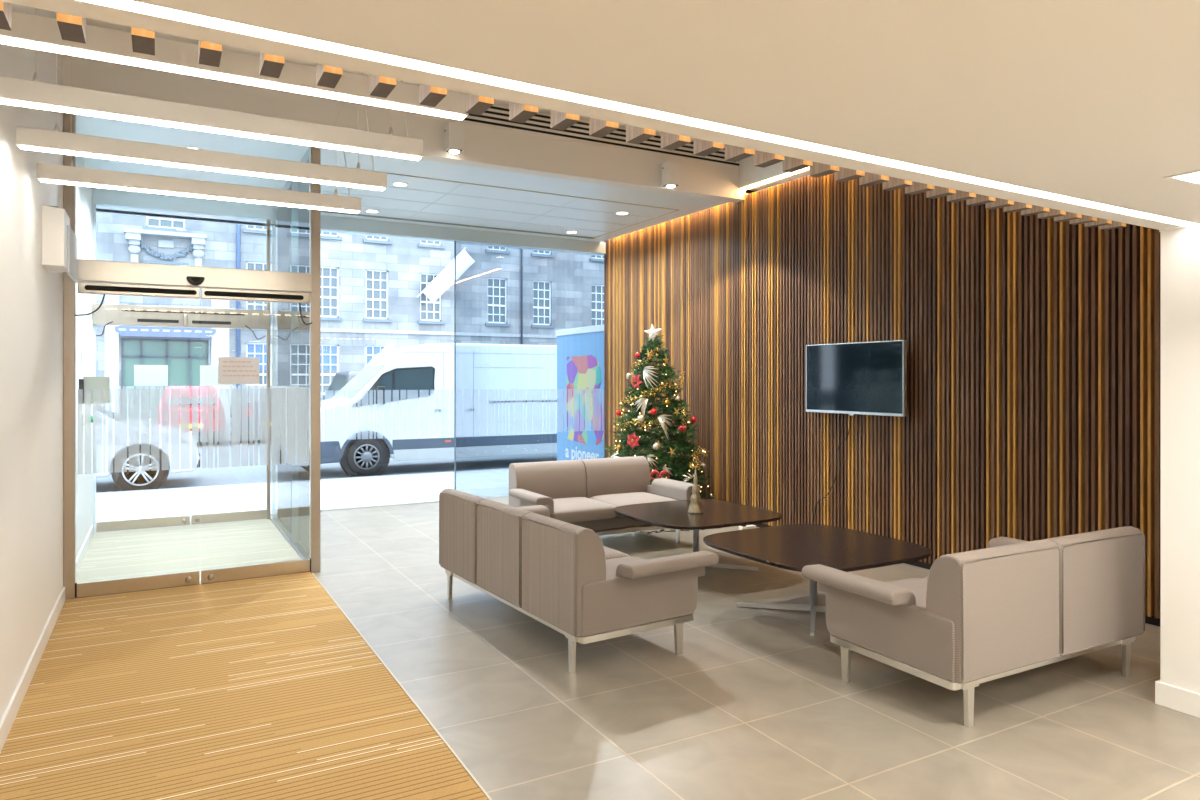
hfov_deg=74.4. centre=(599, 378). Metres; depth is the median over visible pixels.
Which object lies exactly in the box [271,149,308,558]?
glass panel
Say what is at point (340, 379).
windscreen
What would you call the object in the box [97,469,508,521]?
pavement
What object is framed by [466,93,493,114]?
batten
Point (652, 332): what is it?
star
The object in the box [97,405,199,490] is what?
parked car
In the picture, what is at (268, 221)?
trim
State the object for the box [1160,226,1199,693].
wall pier
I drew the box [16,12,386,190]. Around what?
linear pendant light
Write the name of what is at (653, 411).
bauble
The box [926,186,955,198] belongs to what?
batten
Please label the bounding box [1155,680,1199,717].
baseboard
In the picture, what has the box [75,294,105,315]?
cable
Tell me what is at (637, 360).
leaf garland
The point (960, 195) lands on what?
batten
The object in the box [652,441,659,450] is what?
bauble
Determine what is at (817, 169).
batten
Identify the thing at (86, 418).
button
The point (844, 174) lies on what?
batten
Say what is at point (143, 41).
batten
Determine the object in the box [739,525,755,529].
socket
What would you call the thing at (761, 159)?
batten
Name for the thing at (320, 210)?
linear air slot
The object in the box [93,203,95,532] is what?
trim
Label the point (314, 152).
trim
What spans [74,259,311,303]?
beam
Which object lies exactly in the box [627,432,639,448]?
flower
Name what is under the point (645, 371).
leaf spray
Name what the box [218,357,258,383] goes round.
paper notice
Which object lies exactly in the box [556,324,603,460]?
banner
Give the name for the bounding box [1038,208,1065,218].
batten
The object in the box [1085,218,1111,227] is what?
batten
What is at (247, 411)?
tail light
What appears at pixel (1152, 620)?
baseboard
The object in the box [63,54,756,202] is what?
ceiling beam
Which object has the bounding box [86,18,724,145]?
ceiling
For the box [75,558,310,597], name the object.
door frame
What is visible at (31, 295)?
wall
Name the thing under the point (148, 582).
door
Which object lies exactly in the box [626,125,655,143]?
batten
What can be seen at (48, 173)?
linear pendant light
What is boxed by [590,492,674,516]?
seat cushion
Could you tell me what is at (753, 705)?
floor
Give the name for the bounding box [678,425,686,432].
ribbon bow
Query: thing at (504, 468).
kerb
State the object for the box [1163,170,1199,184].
recessed light
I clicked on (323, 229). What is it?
window
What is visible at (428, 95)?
batten
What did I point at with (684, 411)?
leaf garland
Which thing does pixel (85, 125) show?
ceiling
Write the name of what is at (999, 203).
batten
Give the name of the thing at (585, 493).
sofa
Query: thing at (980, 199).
batten
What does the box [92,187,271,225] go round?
ceiling
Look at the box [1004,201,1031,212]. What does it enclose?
batten
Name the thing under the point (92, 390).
control panel
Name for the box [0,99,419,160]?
diffuser
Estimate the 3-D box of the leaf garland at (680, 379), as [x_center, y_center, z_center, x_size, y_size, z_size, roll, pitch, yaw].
[0.565,0.113,8.438,0.720,0.396,0.305,0,0,-1]
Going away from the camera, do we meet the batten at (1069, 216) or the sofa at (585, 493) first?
the batten at (1069, 216)
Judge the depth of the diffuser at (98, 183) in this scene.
4.29 m
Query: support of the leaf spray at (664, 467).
attached to the tree
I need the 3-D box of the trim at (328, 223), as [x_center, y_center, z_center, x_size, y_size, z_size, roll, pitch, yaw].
[-2.408,-1.775,9.441,6.120,0.150,0.200,0,0,-29]
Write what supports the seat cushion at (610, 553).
on the sofa at (561, 575)
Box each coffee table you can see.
[614,499,781,570]
[703,524,931,635]
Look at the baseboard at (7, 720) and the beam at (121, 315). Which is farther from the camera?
the beam at (121, 315)
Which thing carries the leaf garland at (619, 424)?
attached to the tree
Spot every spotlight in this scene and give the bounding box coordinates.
[444,122,463,153]
[662,161,679,187]
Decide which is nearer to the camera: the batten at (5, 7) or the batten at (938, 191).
the batten at (5, 7)
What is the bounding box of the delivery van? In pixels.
[320,343,556,476]
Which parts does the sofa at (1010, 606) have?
leg, armrest, arm panel, leg, frame, backrest, armrest, backrest, leg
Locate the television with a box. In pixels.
[806,340,906,416]
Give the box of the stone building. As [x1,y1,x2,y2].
[96,212,603,418]
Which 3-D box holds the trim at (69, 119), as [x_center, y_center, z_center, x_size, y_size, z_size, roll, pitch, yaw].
[-3.613,-0.175,5.382,0.065,3.350,0.080,0,0,-29]
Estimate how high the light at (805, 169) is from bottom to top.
0.025 m
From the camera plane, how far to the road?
13.97 m
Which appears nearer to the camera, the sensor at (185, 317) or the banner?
the sensor at (185, 317)
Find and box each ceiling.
[76,114,727,241]
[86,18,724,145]
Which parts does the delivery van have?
wheel arch trim, sill panel, slide rail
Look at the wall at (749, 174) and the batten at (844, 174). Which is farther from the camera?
the wall at (749, 174)
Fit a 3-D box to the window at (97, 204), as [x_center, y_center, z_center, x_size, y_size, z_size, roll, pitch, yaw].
[-4.231,-1.215,8.060,1.580,0.970,0.012,0,0,-29]
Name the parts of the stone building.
cornice, pane, pane, cornice, sill, door hood moulding, cornice, sill, pane, pane, pane, pane, pane, pane, pane, pane, sill, sill, pane, pane, pane, sill, sill, pane, pane, sill, sill, pane, pane, sill, sill, pane, pane, sill, sill, sill, pane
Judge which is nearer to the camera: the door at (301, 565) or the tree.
the door at (301, 565)
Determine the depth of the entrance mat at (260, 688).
3.59 m
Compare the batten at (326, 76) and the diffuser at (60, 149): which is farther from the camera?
the diffuser at (60, 149)
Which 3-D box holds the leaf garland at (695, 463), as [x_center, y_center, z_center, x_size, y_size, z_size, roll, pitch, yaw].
[0.990,0.909,8.288,0.094,0.159,0.213,0,0,39]
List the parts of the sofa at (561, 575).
leg, backrest, backrest, armrest, backrest, leg, frame, arm panel, armrest, leg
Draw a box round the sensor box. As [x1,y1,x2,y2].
[42,205,69,271]
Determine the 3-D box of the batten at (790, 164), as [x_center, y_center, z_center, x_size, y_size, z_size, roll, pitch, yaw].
[0.670,-0.920,2.685,0.042,0.410,0.100,0,0,-29]
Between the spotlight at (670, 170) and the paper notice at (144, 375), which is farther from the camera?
the paper notice at (144, 375)
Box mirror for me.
[377,386,385,404]
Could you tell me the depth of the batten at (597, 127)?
2.28 m
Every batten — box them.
[0,1,11,30]
[57,12,85,43]
[131,27,154,55]
[199,40,221,66]
[260,52,284,77]
[316,63,341,87]
[369,74,395,97]
[419,84,446,106]
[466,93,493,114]
[509,102,537,122]
[550,110,579,130]
[589,117,618,137]
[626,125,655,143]
[661,132,690,150]
[693,138,723,156]
[725,144,754,161]
[754,150,783,167]
[782,156,811,172]
[809,161,838,177]
[835,167,864,181]
[859,172,888,186]
[883,177,911,190]
[905,181,933,194]
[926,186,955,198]
[947,190,975,202]
[967,194,994,205]
[985,198,1013,209]
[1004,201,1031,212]
[1021,205,1048,215]
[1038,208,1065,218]
[1054,212,1081,221]
[1069,215,1096,224]
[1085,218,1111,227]
[1099,221,1125,229]
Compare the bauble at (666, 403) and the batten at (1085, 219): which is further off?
the bauble at (666, 403)
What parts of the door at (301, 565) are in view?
lock knob, rail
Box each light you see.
[0,8,423,160]
[0,11,468,119]
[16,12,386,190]
[37,100,360,213]
[91,0,1198,225]
[160,409,171,418]
[211,408,221,416]
[243,407,254,416]
[365,210,378,212]
[392,182,407,185]
[616,212,628,214]
[739,167,808,189]
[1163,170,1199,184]
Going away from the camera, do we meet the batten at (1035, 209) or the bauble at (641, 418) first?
the batten at (1035, 209)
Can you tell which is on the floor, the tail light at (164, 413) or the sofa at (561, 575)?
the sofa at (561, 575)
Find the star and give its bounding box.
[645,324,660,340]
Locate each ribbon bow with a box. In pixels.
[650,469,669,479]
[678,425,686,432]
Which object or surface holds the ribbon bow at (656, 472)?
attached to the tree
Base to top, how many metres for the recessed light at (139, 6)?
0.044 m
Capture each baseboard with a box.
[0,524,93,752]
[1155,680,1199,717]
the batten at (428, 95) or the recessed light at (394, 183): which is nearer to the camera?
the batten at (428, 95)
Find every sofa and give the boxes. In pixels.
[439,488,718,672]
[509,456,700,542]
[802,526,1144,727]
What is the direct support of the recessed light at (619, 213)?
in the ceiling at (85, 125)
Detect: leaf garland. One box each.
[613,418,666,429]
[620,371,684,406]
[633,347,657,366]
[678,403,687,424]
[689,458,700,469]
[692,445,708,459]
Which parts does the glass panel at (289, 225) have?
glass pane, glass pane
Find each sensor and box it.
[183,315,187,326]
[186,276,204,284]
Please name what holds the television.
attached to the wall at (1033, 342)
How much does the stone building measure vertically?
14.000 m
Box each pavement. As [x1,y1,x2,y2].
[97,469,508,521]
[126,417,228,422]
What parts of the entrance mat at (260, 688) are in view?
mat edge trim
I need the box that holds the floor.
[96,497,1199,799]
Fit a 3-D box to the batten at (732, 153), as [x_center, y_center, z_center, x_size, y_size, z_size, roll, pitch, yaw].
[0.451,-0.920,2.553,0.042,0.410,0.100,0,0,-29]
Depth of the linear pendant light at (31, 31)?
2.56 m
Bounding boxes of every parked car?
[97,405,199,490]
[156,386,224,444]
[229,386,265,442]
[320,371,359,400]
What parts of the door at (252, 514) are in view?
rail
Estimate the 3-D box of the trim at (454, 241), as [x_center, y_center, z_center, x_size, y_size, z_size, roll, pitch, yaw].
[-1.787,-0.100,9.742,0.014,3.200,0.016,0,0,-29]
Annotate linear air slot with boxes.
[320,210,593,238]
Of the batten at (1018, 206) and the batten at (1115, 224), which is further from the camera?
the batten at (1115, 224)
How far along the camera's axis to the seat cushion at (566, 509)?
6.68 m
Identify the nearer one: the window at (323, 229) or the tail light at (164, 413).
the window at (323, 229)
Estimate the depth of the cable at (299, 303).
6.01 m
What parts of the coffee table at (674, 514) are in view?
stem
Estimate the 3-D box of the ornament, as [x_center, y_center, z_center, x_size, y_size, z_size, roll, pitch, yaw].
[0.756,0.873,6.247,0.114,0.370,0.114,0,0,-16]
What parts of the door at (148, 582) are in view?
rail, lock knob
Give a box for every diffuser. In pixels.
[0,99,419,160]
[20,145,383,190]
[40,179,358,213]
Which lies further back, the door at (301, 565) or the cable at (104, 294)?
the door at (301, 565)
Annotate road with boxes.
[97,421,556,492]
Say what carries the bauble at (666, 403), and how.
hanging from the tree
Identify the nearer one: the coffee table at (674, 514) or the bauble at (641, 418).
the coffee table at (674, 514)
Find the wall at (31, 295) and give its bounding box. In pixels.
[0,3,92,720]
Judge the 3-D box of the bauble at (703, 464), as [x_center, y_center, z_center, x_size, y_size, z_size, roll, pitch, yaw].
[1.107,0.920,8.508,0.076,0.106,0.076,0,0,-29]
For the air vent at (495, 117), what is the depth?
7.19 m
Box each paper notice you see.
[134,365,167,385]
[200,365,231,385]
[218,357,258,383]
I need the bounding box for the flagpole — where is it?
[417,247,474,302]
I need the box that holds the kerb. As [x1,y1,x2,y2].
[97,468,508,493]
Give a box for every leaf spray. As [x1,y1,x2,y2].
[634,398,647,414]
[643,366,658,387]
[647,454,657,466]
[657,414,671,437]
[663,464,672,475]
[682,473,693,481]
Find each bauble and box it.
[637,412,644,421]
[651,408,656,414]
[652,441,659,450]
[664,398,669,405]
[699,461,705,468]
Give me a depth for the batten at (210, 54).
1.74 m
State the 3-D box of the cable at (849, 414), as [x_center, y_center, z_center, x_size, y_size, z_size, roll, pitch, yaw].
[2.070,0.879,7.056,0.062,1.203,0.531,0,0,-24]
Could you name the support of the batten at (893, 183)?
hanging from the trim
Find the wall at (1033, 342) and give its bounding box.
[604,173,1159,618]
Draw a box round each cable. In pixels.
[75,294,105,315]
[299,303,311,324]
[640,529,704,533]
[813,414,850,523]
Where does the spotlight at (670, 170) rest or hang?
attached to the ceiling beam at (484, 147)
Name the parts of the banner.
rail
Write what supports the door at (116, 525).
attached to the beam at (121, 315)
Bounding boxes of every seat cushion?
[550,497,617,522]
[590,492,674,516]
[603,546,629,559]
[606,557,644,577]
[886,578,927,608]
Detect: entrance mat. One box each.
[0,572,491,799]
[76,519,302,597]
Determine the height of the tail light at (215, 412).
0.218 m
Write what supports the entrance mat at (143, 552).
on the floor
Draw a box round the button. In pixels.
[82,413,94,424]
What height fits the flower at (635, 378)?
0.147 m
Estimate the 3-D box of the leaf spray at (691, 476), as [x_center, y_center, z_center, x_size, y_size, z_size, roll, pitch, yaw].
[0.912,1.009,8.110,0.140,0.086,0.051,0,0,-33]
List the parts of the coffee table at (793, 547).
stem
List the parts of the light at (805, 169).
mounting rail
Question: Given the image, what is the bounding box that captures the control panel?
[79,377,109,403]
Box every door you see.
[77,294,198,597]
[96,325,189,531]
[191,328,266,524]
[201,299,309,583]
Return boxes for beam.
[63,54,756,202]
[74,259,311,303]
[93,303,268,329]
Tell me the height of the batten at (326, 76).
0.410 m
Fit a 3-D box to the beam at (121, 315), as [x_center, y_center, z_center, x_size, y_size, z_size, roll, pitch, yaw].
[-4.230,-0.630,8.057,1.580,0.200,0.126,0,0,-29]
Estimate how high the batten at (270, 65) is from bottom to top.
0.410 m
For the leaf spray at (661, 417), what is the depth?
8.19 m
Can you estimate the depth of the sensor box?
4.39 m
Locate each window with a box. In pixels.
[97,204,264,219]
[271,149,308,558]
[323,229,454,467]
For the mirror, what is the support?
attached to the delivery van
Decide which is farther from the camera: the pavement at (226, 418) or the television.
the pavement at (226, 418)
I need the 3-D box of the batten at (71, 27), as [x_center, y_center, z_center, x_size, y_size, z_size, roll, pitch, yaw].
[-1.090,-0.920,1.631,0.042,0.410,0.100,0,0,-29]
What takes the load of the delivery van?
on the road
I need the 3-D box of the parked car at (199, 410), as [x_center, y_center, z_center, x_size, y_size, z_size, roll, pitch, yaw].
[-10.065,0.873,19.345,1.420,1.405,3.635,0,0,-29]
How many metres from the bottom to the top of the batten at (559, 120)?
0.410 m
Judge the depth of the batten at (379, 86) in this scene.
1.94 m
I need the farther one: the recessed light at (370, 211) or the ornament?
the recessed light at (370, 211)
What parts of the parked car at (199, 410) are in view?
number plate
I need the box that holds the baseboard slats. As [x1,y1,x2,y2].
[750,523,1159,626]
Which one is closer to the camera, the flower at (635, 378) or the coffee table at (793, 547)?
the coffee table at (793, 547)
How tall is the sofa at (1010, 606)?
0.745 m
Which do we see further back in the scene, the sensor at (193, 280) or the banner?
the banner
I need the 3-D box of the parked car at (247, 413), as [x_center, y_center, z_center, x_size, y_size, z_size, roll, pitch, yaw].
[-8.628,0.873,20.259,1.420,1.405,3.635,0,0,-29]
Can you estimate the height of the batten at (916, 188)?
0.410 m
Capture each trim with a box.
[63,112,75,599]
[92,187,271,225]
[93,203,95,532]
[96,208,605,255]
[266,219,270,519]
[309,146,319,572]
[320,495,508,510]
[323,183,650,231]
[336,166,678,237]
[454,241,455,488]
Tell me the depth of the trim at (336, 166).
7.94 m
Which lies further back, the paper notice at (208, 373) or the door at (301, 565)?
the paper notice at (208, 373)
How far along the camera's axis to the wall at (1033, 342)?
6.29 m
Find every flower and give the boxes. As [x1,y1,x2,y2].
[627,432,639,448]
[631,375,641,388]
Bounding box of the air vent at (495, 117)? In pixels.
[336,99,738,168]
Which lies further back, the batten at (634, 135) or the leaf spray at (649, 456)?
the leaf spray at (649, 456)
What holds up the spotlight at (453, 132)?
attached to the ceiling beam at (484, 147)
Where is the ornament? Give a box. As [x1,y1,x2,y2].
[688,466,702,513]
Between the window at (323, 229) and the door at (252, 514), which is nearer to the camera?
the door at (252, 514)
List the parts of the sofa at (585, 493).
arm panel, armrest, backrest, seat, backrest, frame, arm panel, armrest, leg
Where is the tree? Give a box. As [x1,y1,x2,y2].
[604,334,713,498]
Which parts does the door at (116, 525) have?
glass pane, rail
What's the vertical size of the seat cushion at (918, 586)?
0.142 m
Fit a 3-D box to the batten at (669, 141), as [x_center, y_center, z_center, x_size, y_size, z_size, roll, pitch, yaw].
[0.231,-0.920,2.420,0.042,0.410,0.100,0,0,-29]
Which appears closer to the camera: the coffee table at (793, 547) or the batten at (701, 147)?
the batten at (701, 147)
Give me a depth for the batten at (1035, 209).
3.40 m
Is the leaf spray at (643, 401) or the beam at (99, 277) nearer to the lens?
the beam at (99, 277)
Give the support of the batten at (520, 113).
hanging from the trim
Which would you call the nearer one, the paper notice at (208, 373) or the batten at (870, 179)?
the batten at (870, 179)
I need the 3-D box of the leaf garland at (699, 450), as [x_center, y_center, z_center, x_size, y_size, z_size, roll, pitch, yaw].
[1.037,0.788,8.428,0.125,0.147,0.305,0,0,38]
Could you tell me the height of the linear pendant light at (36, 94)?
1.380 m
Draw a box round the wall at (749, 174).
[739,155,808,193]

